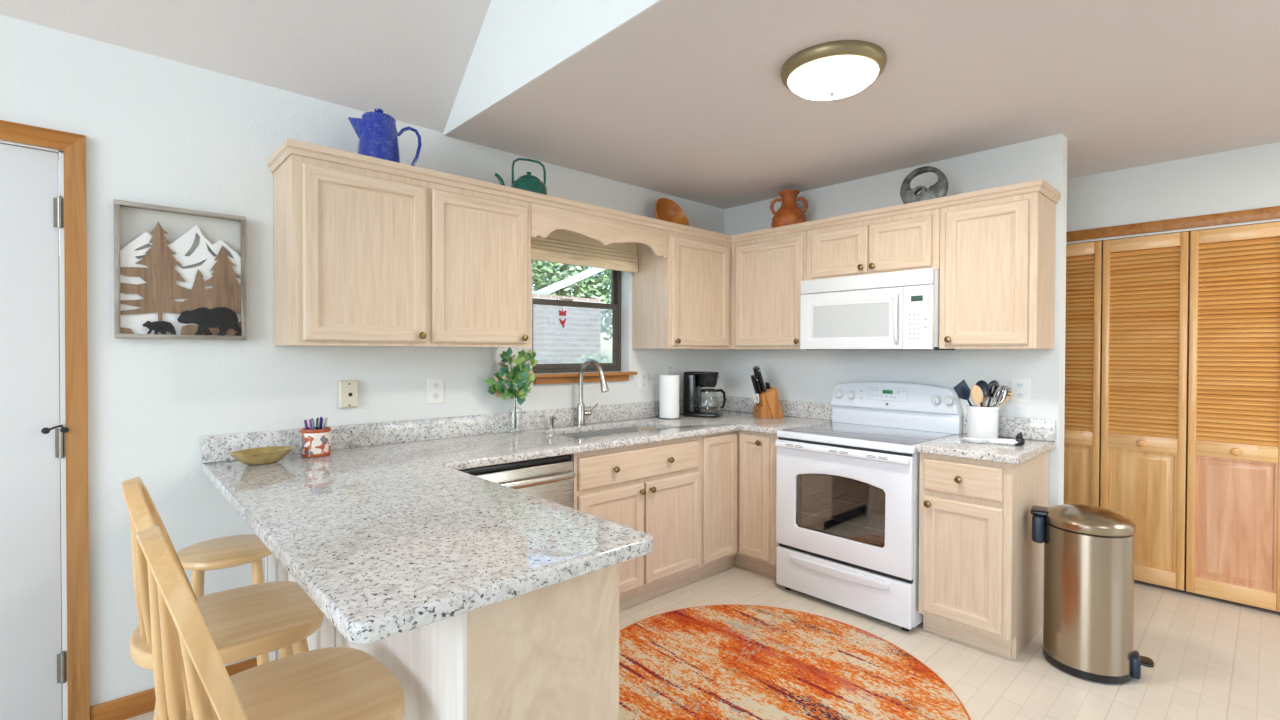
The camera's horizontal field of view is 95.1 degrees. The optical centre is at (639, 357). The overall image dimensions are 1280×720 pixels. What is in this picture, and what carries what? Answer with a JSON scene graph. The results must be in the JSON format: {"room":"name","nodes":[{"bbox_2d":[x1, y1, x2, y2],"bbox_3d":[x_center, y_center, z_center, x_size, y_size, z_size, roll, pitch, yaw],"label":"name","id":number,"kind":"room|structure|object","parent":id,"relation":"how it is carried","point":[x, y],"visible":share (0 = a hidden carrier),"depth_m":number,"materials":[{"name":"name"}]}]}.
{"room":"kitchen","nodes":[
{"label":"kitchen","id":0,"kind":"room"},
{"bbox_2d":[0,15,723,706],"bbox_3d":[-2.292,0.097,1.857,11.350,2.455,0.140,0,1,-43],"label":"wall","id":1,"kind":"structure","parent":0,"point":[157,130],"depth_m":2.29,"materials":[{"name":"paint"}]},
{"bbox_2d":[0,144,68,719],"bbox_3d":[-2.293,0.305,1.741,0.852,2.020,0.122,0,1,-43],"label":"door","id":2,"kind":"structure","parent":1,"relation":"in","point":[33,662],"depth_m":1.98,"materials":[{"name":"white paint"}]},
{"bbox_2d":[0,120,89,719],"bbox_3d":[-2.452,0.275,1.603,1.368,2.102,0.018,0,1,-43],"label":"trim","id":3,"kind":"structure","parent":1,"relation":"attached to","point":[73,145],"depth_m":2.04,"materials":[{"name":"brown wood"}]},
{"bbox_2d":[90,657,256,719],"bbox_3d":[-1.757,1.281,2.262,0.537,0.082,0.013,0,1,-43],"label":"baseboard","id":4,"kind":"structure","parent":1,"relation":"attached to","point":[142,702],"depth_m":2.15,"materials":[{"name":"brown wood"}]},
{"bbox_2d":[113,199,245,339],"bbox_3d":[-1.743,-0.320,2.236,0.396,0.495,0.037,0,1,-43],"label":"wall art","id":5,"kind":"object","parent":1,"relation":"attached to","point":[180,273],"visible":1,"depth_m":2.22,"materials":[{"name":"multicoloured wood"}]},
{"bbox_2d":[338,380,357,407],"bbox_3d":[-1.316,0.163,2.645,0.080,0.122,0.026,0,1,-43],"label":"phone jack","id":6,"kind":"object","parent":1,"relation":"attached to","point":[348,389],"visible":1,"depth_m":2.63,"materials":[{"name":"beige plastic"}]},
{"bbox_2d":[273,154,530,346],"bbox_3d":[-1.023,-0.419,2.671,1.049,0.733,0.372,0,1,-43],"label":"upper cabinet","id":7,"kind":"object","parent":1,"relation":"attached to","point":[363,257],"visible":1,"depth_m":2.46,"materials":[{"name":"brown wood"}]},
{"bbox_2d":[348,108,421,165],"bbox_3d":[-1.115,-0.936,2.557,0.266,0.301,0.186,0,1,-5],"label":"coffee pot","id":8,"kind":"object","parent":7,"relation":"on","point":[376,131],"visible":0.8,"depth_m":2.49,"materials":[{"name":"blue ceramic"}]},
{"bbox_2d":[494,158,547,194],"bbox_3d":[-0.598,-0.916,3.044,0.196,0.255,0.256,1,1,32],"label":"tea kettle","id":9,"kind":"object","parent":7,"relation":"on","point":[528,182],"visible":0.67,"depth_m":3.00,"materials":[{"name":"green metal"}]},
{"bbox_2d":[531,203,667,258],"bbox_3d":[-0.193,-0.699,3.263,0.973,0.180,0.019,0,1,-43],"label":"window valance","id":10,"kind":"object","parent":7,"relation":"attached to","point":[545,220],"visible":0.98,"depth_m":3.21,"materials":[{"name":"brown wood"}]},
{"bbox_2d":[267,138,1060,242],"bbox_3d":[0.187,-0.801,3.188,3.663,0.049,1.534,0,1,-9],"label":"crown molding","id":11,"kind":"structure","parent":7,"relation":"attached to","point":[288,147],"depth_m":2.87,"materials":[{"name":"brown wood"}]},
{"bbox_2d":[427,378,443,403],"bbox_3d":[-1.023,0.164,2.929,0.086,0.128,0.008,0,1,-43],"label":"wall outlet","id":12,"kind":"object","parent":1,"relation":"attached to","point":[435,386],"visible":1,"depth_m":2.92,"materials":[{"name":"white plastic"}]},
{"bbox_2d":[433,393,438,398],"bbox_3d":[-1.021,0.190,2.927,0.033,0.033,0.003,0,1,-43],"label":"socket","id":13,"kind":"object","parent":12,"relation":"attached to","point":[435,395],"depth_m":2.93,"materials":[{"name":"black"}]},
{"bbox_2d":[433,382,438,388],"bbox_3d":[-1.021,0.138,2.927,0.033,0.033,0.003,0,1,-43],"label":"socket","id":14,"kind":"object","parent":12,"relation":"attached to","point":[435,384],"depth_m":2.93,"materials":[{"name":"white plastic"}]},
{"bbox_2d":[201,396,723,462],"bbox_3d":[-0.534,0.350,3.375,3.208,0.104,0.020,0,1,-43],"label":"backsplash","id":15,"kind":"structure","parent":1,"relation":"attached to","point":[215,448],"depth_m":2.90,"materials":[{"name":"stone"}]},
{"bbox_2d":[532,270,620,373],"bbox_3d":[-0.406,-0.359,3.627,0.727,0.898,0.063,0,1,-43],"label":"window","id":16,"kind":"structure","parent":1,"relation":"in","point":[615,305],"depth_m":3.77,"materials":[{"name":"brown metal"}]},
{"bbox_2d":[558,306,566,329],"bbox_3d":[-0.470,-0.243,3.551,0.058,0.150,0.008,0,1,-43],"label":"suncatcher","id":17,"kind":"object","parent":16,"relation":"attached to","point":[562,313],"visible":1,"depth_m":3.55,"materials":[{"name":"red glass"}]},
{"bbox_2d":[531,230,638,272],"bbox_3d":[-0.332,-0.667,3.514,0.825,0.240,0.064,0,1,-43],"label":"roman shade","id":18,"kind":"object","parent":1,"relation":"attached to","point":[560,246],"visible":0.58,"depth_m":3.48,"materials":[{"name":"fabric"}]},
{"bbox_2d":[534,372,636,383],"bbox_3d":[-0.351,0.119,3.568,0.793,0.056,0.129,0,1,-43],"label":"window sill","id":19,"kind":"structure","parent":1,"relation":"attached to","point":[609,376],"depth_m":3.49,"materials":[{"name":"brown wood"}]},
{"bbox_2d":[638,371,647,389],"bbox_3d":[0.023,0.150,3.895,0.086,0.128,0.008,0,1,-43],"label":"wall outlet","id":20,"kind":"object","parent":1,"relation":"attached to","point":[642,375],"visible":1,"depth_m":3.89,"materials":[{"name":"white plastic"}]},
{"bbox_2d":[633,231,730,348],"bbox_3d":[0.303,-0.428,3.897,0.612,0.733,0.372,0,1,-43],"label":"upper cabinet","id":21,"kind":"object","parent":1,"relation":"attached to","point":[682,300],"visible":1,"depth_m":3.74,"materials":[{"name":"brown wood"}]},
{"bbox_2d":[654,198,688,225],"bbox_3d":[0.200,-0.931,3.875,0.292,0.269,0.156,0,1,-43],"label":"wooden bowl","id":22,"kind":"object","parent":21,"relation":"on","point":[666,209],"visible":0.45,"depth_m":3.94,"materials":[{"name":"brown wood"}]},
{"bbox_2d":[444,0,660,134],"bbox_3d":[1.224,-2.572,0.618,0.100,2.960,6.400,0,1,-43],"label":"wall","id":23,"kind":"structure","parent":0,"point":[518,41],"depth_m":2.38,"materials":[{"name":"paint"}]},
{"bbox_2d":[0,0,1279,208],"bbox_3d":[-0.111,-2.606,-0.521,11.350,3.046,6.540,0,1,-43],"label":"ceiling","id":24,"kind":"structure","parent":0,"point":[685,99],"depth_m":2.44,"materials":[{"name":"paint"}]},
{"bbox_2d":[780,40,886,100],"bbox_3d":[0.731,-1.050,2.225,0.384,0.114,0.384,0,1,-43],"label":"ceiling light","id":25,"kind":"object","parent":24,"relation":"attached to","point":[833,70],"visible":1,"depth_m":2.12,"materials":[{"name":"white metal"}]},
{"bbox_2d":[125,564,1279,719],"bbox_3d":[-0.076,1.406,-0.531,11.350,0.100,6.600,0,1,-43],"label":"floor","id":26,"kind":"structure","parent":0,"point":[1213,658],"depth_m":2.58,"materials":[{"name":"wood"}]},
{"bbox_2d":[122,477,323,719],"bbox_3d":[-1.096,0.813,1.562,0.425,1.039,0.424,0,1,-41],"label":"bar stool","id":27,"kind":"object","parent":26,"relation":"on","point":[245,622],"visible":0.53,"depth_m":1.50,"materials":[{"name":"brown wood"}]},
{"bbox_2d":[176,534,271,665],"bbox_3d":[-1.484,1.002,2.111,0.320,0.647,0.320,0,1,-35],"label":"bar stool","id":28,"kind":"object","parent":26,"relation":"on","point":[235,550],"visible":0.38,"depth_m":2.05,"materials":[{"name":"brown wood"}]},
{"bbox_2d":[136,525,403,719],"bbox_3d":[-0.716,0.819,1.163,0.425,1.039,0.424,0,1,-45],"label":"bar stool","id":29,"kind":"object","parent":26,"relation":"on","point":[192,681],"visible":1,"depth_m":1.13,"materials":[{"name":"brown wood"}]},
{"bbox_2d":[265,554,618,719],"bbox_3d":[-0.756,0.891,1.963,0.540,0.874,1.797,0,1,-43],"label":"base cabinet","id":30,"kind":"object","parent":26,"relation":"on","point":[551,652],"visible":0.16,"depth_m":1.26,"materials":[{"name":"brown wood"}]},
{"bbox_2d":[201,396,831,643],"bbox_3d":[0.091,0.377,2.699,3.208,0.140,1.860,0,1,-43],"label":"countertop","id":31,"kind":"structure","parent":30,"relation":"on","point":[384,532],"depth_m":1.60,"materials":[{"name":"stone"}]},
{"bbox_2d":[228,446,293,464],"bbox_3d":[-1.476,0.385,2.288,0.222,0.049,0.164,0,1,-43],"label":"bowl","id":32,"kind":"object","parent":31,"relation":"on","point":[262,455],"visible":1,"depth_m":2.26,"materials":[{"name":"yellow wood"}]},
{"bbox_2d":[300,427,331,457],"bbox_3d":[-1.359,0.351,2.456,0.116,0.114,0.116,0,1,-43],"label":"pen cup","id":33,"kind":"object","parent":31,"relation":"on","point":[317,442],"visible":0.94,"depth_m":2.41,"materials":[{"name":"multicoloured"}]},
{"bbox_2d":[304,420,308,429],"bbox_3d":[-1.379,0.327,2.436,0.037,0.142,0.010,0,1,-43],"label":"pen","id":34,"kind":"object","parent":33,"relation":"in","point":[305,421],"visible":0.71,"depth_m":2.43,"materials":[{"name":"purple plastic"}]},
{"bbox_2d":[323,417,327,428],"bbox_3d":[-1.332,0.323,2.460,0.038,0.148,0.009,0,1,-10],"label":"pen","id":35,"kind":"object","parent":33,"relation":"in","point":[326,418],"visible":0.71,"depth_m":2.46,"materials":[{"name":"grey plastic"}]},
{"bbox_2d":[549,416,556,428],"bbox_3d":[-0.491,0.366,3.314,0.032,0.074,0.062,0,1,-43],"label":"soap dispenser","id":36,"kind":"object","parent":31,"relation":"on","point":[552,418],"visible":1,"depth_m":3.31,"materials":[{"name":"silver metal"}]},
{"bbox_2d":[576,359,608,425],"bbox_3d":[-0.248,0.204,3.410,0.130,0.396,0.273,0,1,-43],"label":"faucet","id":37,"kind":"object","parent":31,"relation":"on","point":[581,413],"visible":1,"depth_m":3.44,"materials":[{"name":"silver metal"}]},
{"bbox_2d":[559,426,656,438],"bbox_3d":[-0.154,0.537,3.341,0.784,0.194,0.384,0,1,-43],"label":"sink","id":38,"kind":"object","parent":31,"relation":"in","point":[630,429],"visible":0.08,"depth_m":3.53,"materials":[{"name":"grey metal"}]},
{"bbox_2d":[658,367,680,419],"bbox_3d":[0.194,0.229,3.849,0.154,0.339,0.154,0,1,-43],"label":"paper towel holder","id":39,"kind":"object","parent":31,"relation":"on","point":[670,367],"visible":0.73,"depth_m":3.81,"materials":[{"name":"grey metal"}]},
{"bbox_2d":[659,375,678,417],"bbox_3d":[0.194,0.251,3.850,0.130,0.278,0.130,0,1,-43],"label":"paper towel roll","id":40,"kind":"object","parent":39,"relation":"on","point":[669,384],"visible":1,"depth_m":3.79,"materials":[{"name":"white paper"}]},
{"bbox_2d":[683,371,725,417],"bbox_3d":[0.443,0.245,3.998,0.265,0.304,0.170,0,1,23],"label":"coffee maker","id":41,"kind":"object","parent":31,"relation":"on","point":[693,381],"visible":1,"depth_m":3.95,"materials":[{"name":"black plastic"}]},
{"bbox_2d":[684,371,718,386],"bbox_3d":[0.430,0.143,4.003,0.225,0.100,0.166,0,1,23],"label":"basket","id":42,"kind":"object","parent":41,"relation":"on","point":[691,378],"depth_m":3.95,"materials":[{"name":"black plastic"}]},
{"bbox_2d":[754,387,783,417],"bbox_3d":[0.866,0.297,3.943,0.164,0.204,0.116,0,1,-17],"label":"knife block","id":43,"kind":"object","parent":31,"relation":"on","point":[769,406],"visible":0.96,"depth_m":3.89,"materials":[{"name":"brown wood"}]},
{"bbox_2d":[752,393,758,405],"bbox_3d":[0.778,0.278,3.930,0.024,0.084,0.087,0,1,-17],"label":"scissors","id":44,"kind":"object","parent":43,"relation":"hanging from","point":[756,395],"visible":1,"depth_m":3.92,"materials":[{"name":"white plastic"}]},
{"bbox_2d":[752,374,758,393],"bbox_3d":[0.780,0.179,3.943,0.058,0.138,0.018,0,1,-17],"label":"kitchen knife","id":45,"kind":"object","parent":43,"relation":"in","point":[753,376],"visible":0.98,"depth_m":3.94,"materials":[{"name":"black plastic"}]},
{"bbox_2d":[754,366,762,390],"bbox_3d":[0.799,0.143,3.944,0.072,0.180,0.018,0,1,-17],"label":"kitchen knife","id":46,"kind":"object","parent":43,"relation":"in","point":[755,367],"visible":0.79,"depth_m":3.94,"materials":[{"name":"black plastic"}]},
{"bbox_2d":[756,379,761,393],"bbox_3d":[0.797,0.193,3.919,0.048,0.107,0.018,0,1,-17],"label":"kitchen knife","id":47,"kind":"object","parent":43,"relation":"in","point":[757,380],"visible":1,"depth_m":3.91,"materials":[{"name":"black plastic"}]},
{"bbox_2d":[758,370,765,392],"bbox_3d":[0.812,0.157,3.894,0.065,0.159,0.018,0,1,-17],"label":"kitchen knife","id":48,"kind":"object","parent":43,"relation":"in","point":[759,372],"visible":1,"depth_m":3.89,"materials":[{"name":"black plastic"}]},
{"bbox_3d":[-0.666,0.309,3.130,0.074,0.187,0.074,0,1,-43],"label":"glass bottle","id":49,"kind":"object","parent":31,"relation":"on","visible":0},
{"bbox_2d":[484,347,537,427],"bbox_3d":[-0.677,0.157,3.133,0.333,0.434,0.178,0,1,-43],"label":"eucalyptus sprig","id":50,"kind":"object","parent":49,"relation":"in","point":[516,383],"visible":1,"depth_m":3.10,"materials":[{"name":"green plant"}]},
{"bbox_2d":[459,454,575,507],"bbox_3d":[-0.712,0.889,2.756,0.594,0.862,0.659,0,1,-43],"label":"dishwasher","id":51,"kind":"object","parent":26,"relation":"on","point":[549,478],"visible":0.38,"depth_m":2.62,"materials":[{"name":"silver metal"}]},
{"bbox_2d":[570,427,699,610],"bbox_3d":[-0.174,0.879,3.277,0.892,0.874,0.657,0,1,-43],"label":"base cabinet","id":52,"kind":"object","parent":26,"relation":"on","point":[653,488],"visible":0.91,"depth_m":3.10,"materials":[{"name":"brown wood"}]},
{"bbox_2d":[691,430,778,582],"bbox_3d":[0.598,0.876,3.808,0.960,0.874,0.926,0,1,-43],"label":"base cabinet","id":53,"kind":"object","parent":26,"relation":"on","point":[737,469],"visible":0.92,"depth_m":3.49,"materials":[{"name":"brown wood"}]},
{"bbox_2d":[619,605,970,719],"bbox_3d":[0.496,1.322,2.363,1.498,0.010,1.498,0,1,-43],"label":"round rug","id":54,"kind":"object","parent":26,"relation":"on","point":[710,662],"visible":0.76,"depth_m":2.46,"materials":[{"name":"orange carpet"}]},
{"bbox_2d":[775,381,962,630],"bbox_3d":[1.265,0.731,3.269,0.696,1.179,0.762,0,1,-43],"label":"range","id":55,"kind":"object","parent":26,"relation":"on","point":[847,487],"visible":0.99,"depth_m":3.17,"materials":[{"name":"white metal"}]},
{"bbox_2d":[775,437,914,579],"bbox_3d":[1.246,0.762,3.253,0.646,0.616,0.754,0,1,-43],"label":"oven","id":56,"kind":"object","parent":55,"relation":"in","point":[848,506],"depth_m":3.11,"materials":[{"name":"white metal"}]},
{"bbox_2d":[777,422,958,453],"bbox_3d":[1.278,0.432,3.277,0.662,0.040,0.762,0,1,-43],"label":"cooktop","id":57,"kind":"object","parent":55,"relation":"in","point":[865,437],"depth_m":3.16,"materials":[{"name":"white metal"}]},
{"bbox_2d":[918,451,1048,658],"bbox_3d":[1.679,0.889,2.861,0.657,0.874,0.390,0,1,-43],"label":"base cabinet","id":58,"kind":"object","parent":26,"relation":"on","point":[981,567],"visible":0.97,"depth_m":2.66,"materials":[{"name":"brown wood"}]},
{"bbox_2d":[917,414,1055,463],"bbox_3d":[1.697,0.380,2.853,0.641,0.140,0.417,0,1,-43],"label":"countertop","id":59,"kind":"structure","parent":58,"relation":"on","point":[1039,435],"depth_m":2.80,"materials":[{"name":"stone"}]},
{"bbox_2d":[966,405,998,438],"bbox_3d":[1.752,0.329,2.994,0.145,0.166,0.145,0,1,-43],"label":"utensil crock","id":60,"kind":"object","parent":59,"relation":"on","point":[982,422],"visible":0.83,"depth_m":2.94,"materials":[{"name":"white ceramic"}]},
{"bbox_2d":[954,380,971,405],"bbox_3d":[1.686,0.256,2.984,0.184,0.294,0.012,0,1,-4],"label":"slotted turner","id":61,"kind":"object","parent":60,"relation":"in","point":[962,390],"visible":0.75,"depth_m":2.98,"materials":[{"name":"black plastic"}]},
{"bbox_2d":[971,385,982,406],"bbox_3d":[1.717,0.269,2.948,0.122,0.268,0.029,0,1,-23],"label":"wooden spoon","id":62,"kind":"object","parent":60,"relation":"in","point":[976,392],"visible":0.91,"depth_m":2.93,"materials":[{"name":"brown wood"}]},
{"bbox_2d":[976,380,988,406],"bbox_3d":[1.742,0.257,2.997,0.072,0.288,0.025,0,1,0],"label":"ladle","id":63,"kind":"object","parent":60,"relation":"in","point":[982,384],"visible":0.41,"depth_m":2.99,"materials":[{"name":"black plastic"}]},
{"bbox_2d":[976,380,988,397],"bbox_3d":[1.743,0.158,2.995,0.072,0.091,0.025,0,1,0],"label":"bowl","id":64,"kind":"object","parent":63,"relation":"on","point":[982,384],"depth_m":2.99,"materials":[{"name":"blue"}]},
{"bbox_2d":[982,396,988,406],"bbox_3d":[1.770,0.276,3.020,0.069,0.252,0.022,0,1,-25],"label":"wooden spoon","id":65,"kind":"object","parent":60,"relation":"in","point":[986,397],"visible":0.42,"depth_m":3.02,"materials":[{"name":"brown wood"}]},
{"bbox_2d":[987,380,998,406],"bbox_3d":[1.790,0.258,3.002,0.110,0.288,0.013,0,1,-6],"label":"slotted spoon","id":66,"kind":"object","parent":60,"relation":"in","point":[994,383],"visible":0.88,"depth_m":3.00,"materials":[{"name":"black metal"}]},
{"bbox_2d":[987,380,998,397],"bbox_3d":[1.810,0.160,3.003,0.070,0.090,0.009,0,1,0],"label":"bowl","id":67,"kind":"object","parent":66,"relation":"on","point":[994,383],"depth_m":3.00,"materials":[{"name":"black metal"}]},
{"bbox_2d":[992,385,1006,406],"bbox_3d":[1.782,0.269,2.947,0.109,0.268,0.050,1,1,36],"label":"whisk","id":68,"kind":"object","parent":60,"relation":"in","point":[1001,386],"visible":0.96,"depth_m":2.93,"materials":[{"name":"silver metal"}]},
{"bbox_2d":[993,386,1010,406],"bbox_3d":[1.802,0.271,2.975,0.145,0.264,0.039,0,1,0],"label":"server","id":69,"kind":"object","parent":60,"relation":"in","point":[1006,386],"visible":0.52,"depth_m":2.98,"materials":[{"name":"silver metal"}]},
{"bbox_2d":[995,388,1007,400],"bbox_3d":[1.835,0.184,2.980,0.062,0.072,0.022,0,1,0],"label":"bowl","id":70,"kind":"object","parent":69,"relation":"on","point":[999,388],"depth_m":2.98,"materials":[{"name":"silver metal"}]},
{"bbox_2d":[998,392,1013,408],"bbox_3d":[1.823,0.285,3.009,0.211,0.237,0.012,0,1,-5],"label":"wooden spatula","id":71,"kind":"object","parent":60,"relation":"in","point":[1007,398],"visible":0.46,"depth_m":3.01,"materials":[{"name":"brown wood"}]},
{"bbox_2d":[961,432,1024,445],"bbox_3d":[1.698,0.382,2.822,0.265,0.065,0.078,1,1,32],"label":"spoon rest","id":72,"kind":"object","parent":59,"relation":"on","point":[1019,441],"visible":1,"depth_m":2.79,"materials":[{"name":"white ceramic"}]},
{"bbox_2d":[1030,504,1153,683],"bbox_3d":[1.932,0.984,2.534,0.380,0.685,0.324,0,1,-1],"label":"trash can","id":73,"kind":"object","parent":26,"relation":"on","point":[1088,600],"visible":1,"depth_m":2.41,"materials":[{"name":"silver metal"}]},
{"bbox_2d":[723,133,1066,506],"bbox_3d":[1.403,0.091,3.727,0.115,2.450,2.128,0,1,-43],"label":"wall","id":74,"kind":"structure","parent":0,"point":[801,375],"depth_m":3.29,"materials":[{"name":"paint"}]},
{"bbox_2d":[730,231,805,348],"bbox_3d":[0.807,-0.427,4.006,0.372,0.733,0.901,0,1,-43],"label":"upper cabinet","id":75,"kind":"object","parent":74,"relation":"attached to","point":[767,274],"visible":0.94,"depth_m":3.77,"materials":[{"name":"brown wood"}]},
{"bbox_2d":[770,190,807,227],"bbox_3d":[0.970,-0.936,3.809,0.223,0.287,0.223,0,1,-28],"label":"clay vase","id":76,"kind":"object","parent":75,"relation":"on","point":[789,213],"visible":0.82,"depth_m":3.75,"materials":[{"name":"ceramic"}]},
{"bbox_2d":[724,396,831,419],"bbox_3d":[0.952,0.347,4.116,0.020,0.104,0.906,0,1,-43],"label":"backsplash","id":77,"kind":"structure","parent":74,"relation":"attached to","point":[789,408],"depth_m":4.00,"materials":[{"name":"stone"}]},
{"bbox_2d":[806,208,939,279],"bbox_3d":[1.379,-0.625,3.387,0.372,0.322,0.772,0,1,-43],"label":"upper cabinet","id":78,"kind":"object","parent":74,"relation":"attached to","point":[910,241],"visible":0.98,"depth_m":3.24,"materials":[{"name":"brown wood"}]},
{"bbox_2d":[800,268,954,349],"bbox_3d":[1.350,-0.253,3.362,0.448,0.417,0.762,0,1,-43],"label":"microwave","id":79,"kind":"object","parent":78,"relation":"attached to","point":[898,310],"visible":0.97,"depth_m":3.19,"materials":[{"name":"white"}]},
{"bbox_2d":[900,166,947,203],"bbox_3d":[1.514,-0.907,3.121,0.232,0.218,0.050,1,1,41],"label":"ring sculpture","id":80,"kind":"object","parent":78,"relation":"on","point":[939,189],"visible":0.84,"depth_m":3.10,"materials":[{"name":"grey metal"}]},
{"bbox_2d":[939,192,1055,348],"bbox_3d":[1.787,-0.413,2.947,0.372,0.733,0.426,0,1,-43],"label":"upper cabinet","id":81,"kind":"object","parent":74,"relation":"attached to","point":[997,256],"visible":0.99,"depth_m":2.82,"materials":[{"name":"brown wood"}]},
{"bbox_2d":[964,414,1055,440],"bbox_3d":[1.925,0.360,3.063,0.020,0.104,0.417,0,1,-43],"label":"backsplash","id":82,"kind":"structure","parent":74,"relation":"attached to","point":[1036,429],"depth_m":2.99,"materials":[{"name":"stone"}]},
{"bbox_2d":[1011,378,1029,402],"bbox_3d":[1.966,0.168,3.026,0.008,0.128,0.086,0,1,-43],"label":"wall outlet","id":83,"kind":"object","parent":74,"relation":"attached to","point":[1020,387],"visible":1,"depth_m":3.02,"materials":[{"name":"white plastic"}]},
{"bbox_2d":[1016,392,1023,398],"bbox_3d":[1.964,0.194,3.025,0.003,0.033,0.033,0,1,-43],"label":"socket","id":84,"kind":"object","parent":83,"relation":"attached to","point":[1019,395],"depth_m":3.02,"materials":[{"name":"white plastic"}]},
{"bbox_2d":[1016,382,1023,388],"bbox_3d":[1.964,0.142,3.025,0.003,0.033,0.033,0,1,-43],"label":"socket","id":85,"kind":"object","parent":83,"relation":"attached to","point":[1019,385],"depth_m":3.02,"materials":[{"name":"white plastic"}]},
{"bbox_2d":[1066,142,1279,242],"bbox_3d":[3.548,0.107,2.802,0.110,2.450,6.400,0,1,-43],"label":"wall","id":86,"kind":"structure","parent":0,"point":[1247,178],"depth_m":3.28,"materials":[{"name":"paint"}]},
{"bbox_2d":[1064,241,1101,506],"bbox_3d":[2.671,0.294,3.693,0.030,2.008,0.371,0,1,-43],"label":"bifold door","id":87,"kind":"structure","parent":86,"relation":"in","point":[1083,322],"depth_m":3.62,"materials":[{"name":"brown wood"}]},
{"bbox_2d":[1100,232,1188,590],"bbox_3d":[2.918,0.298,3.402,0.062,2.008,0.378,0,1,-43],"label":"bifold door","id":88,"kind":"structure","parent":86,"relation":"in","point":[1145,297],"depth_m":3.39,"materials":[{"name":"brown wood"}]},
{"bbox_2d":[1066,206,1279,241],"bbox_3d":[3.074,-0.751,3.217,0.015,0.062,1.770,0,1,-43],"label":"trim","id":89,"kind":"structure","parent":86,"relation":"attached to","point":[1266,213],"depth_m":3.27,"materials":[{"name":"brown wood"}]},
{"bbox_2d":[1066,219,1279,244],"bbox_3d":[3.065,-0.711,3.257,0.034,0.007,1.540,0,1,-43],"label":"trim","id":90,"kind":"structure","parent":86,"relation":"attached to","point":[1278,220],"depth_m":3.28,"materials":[{"name":"white paint"}]},
{"bbox_2d":[1186,221,1279,611],"bbox_3d":[3.179,0.302,3.120,0.062,2.008,0.377,0,1,-43],"label":"bifold door","id":91,"kind":"structure","parent":86,"relation":"in","point":[1233,542],"depth_m":3.13,"materials":[{"name":"brown wood"}]},
{"bbox_2d":[1074,232,1272,563],"bbox_3d":[4.048,0.104,3.264,0.130,2.450,6.400,0,1,-43],"label":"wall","id":92,"kind":"structure","parent":0,"point":[1189,232],"depth_m":3.76,"materials":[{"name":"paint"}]},
{"label":"outside","id":93,"kind":"structure","parent":0,"visible":0},
{"bbox_2d":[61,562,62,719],"bbox_3d":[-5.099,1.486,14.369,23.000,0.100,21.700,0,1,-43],"label":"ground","id":94,"kind":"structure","parent":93,"point":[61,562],"depth_m":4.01,"materials":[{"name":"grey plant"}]},
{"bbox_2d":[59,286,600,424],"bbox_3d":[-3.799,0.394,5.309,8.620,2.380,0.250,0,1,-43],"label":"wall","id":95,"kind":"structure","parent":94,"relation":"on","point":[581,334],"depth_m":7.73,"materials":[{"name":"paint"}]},
{"bbox_2d":[532,268,605,294],"bbox_3d":[-1.165,-0.061,9.917,1.250,3.110,0.450,0,1,-43],"label":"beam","id":96,"kind":"structure","parent":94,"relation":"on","point":[554,287],"depth_m":9.74,"materials":[{"name":"silver metal"}]},
{"bbox_2d":[532,260,611,340],"bbox_3d":[-1.761,-1.128,13.666,2.603,5.179,6.187,1,1,44],"label":"tree","id":97,"kind":"object","parent":94,"relation":"on","point":[584,288],"visible":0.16,"depth_m":13.23,"materials":[{"name":"green plant"}]},
{"bbox_2d":[569,352,611,362],"bbox_3d":[-0.581,0.721,7.442,0.907,1.606,0.678,0,1,-43],"label":"shrub","id":98,"kind":"object","parent":94,"relation":"on","point":[589,356],"visible":0.06,"depth_m":7.44,"materials":[{"name":"green plant"}]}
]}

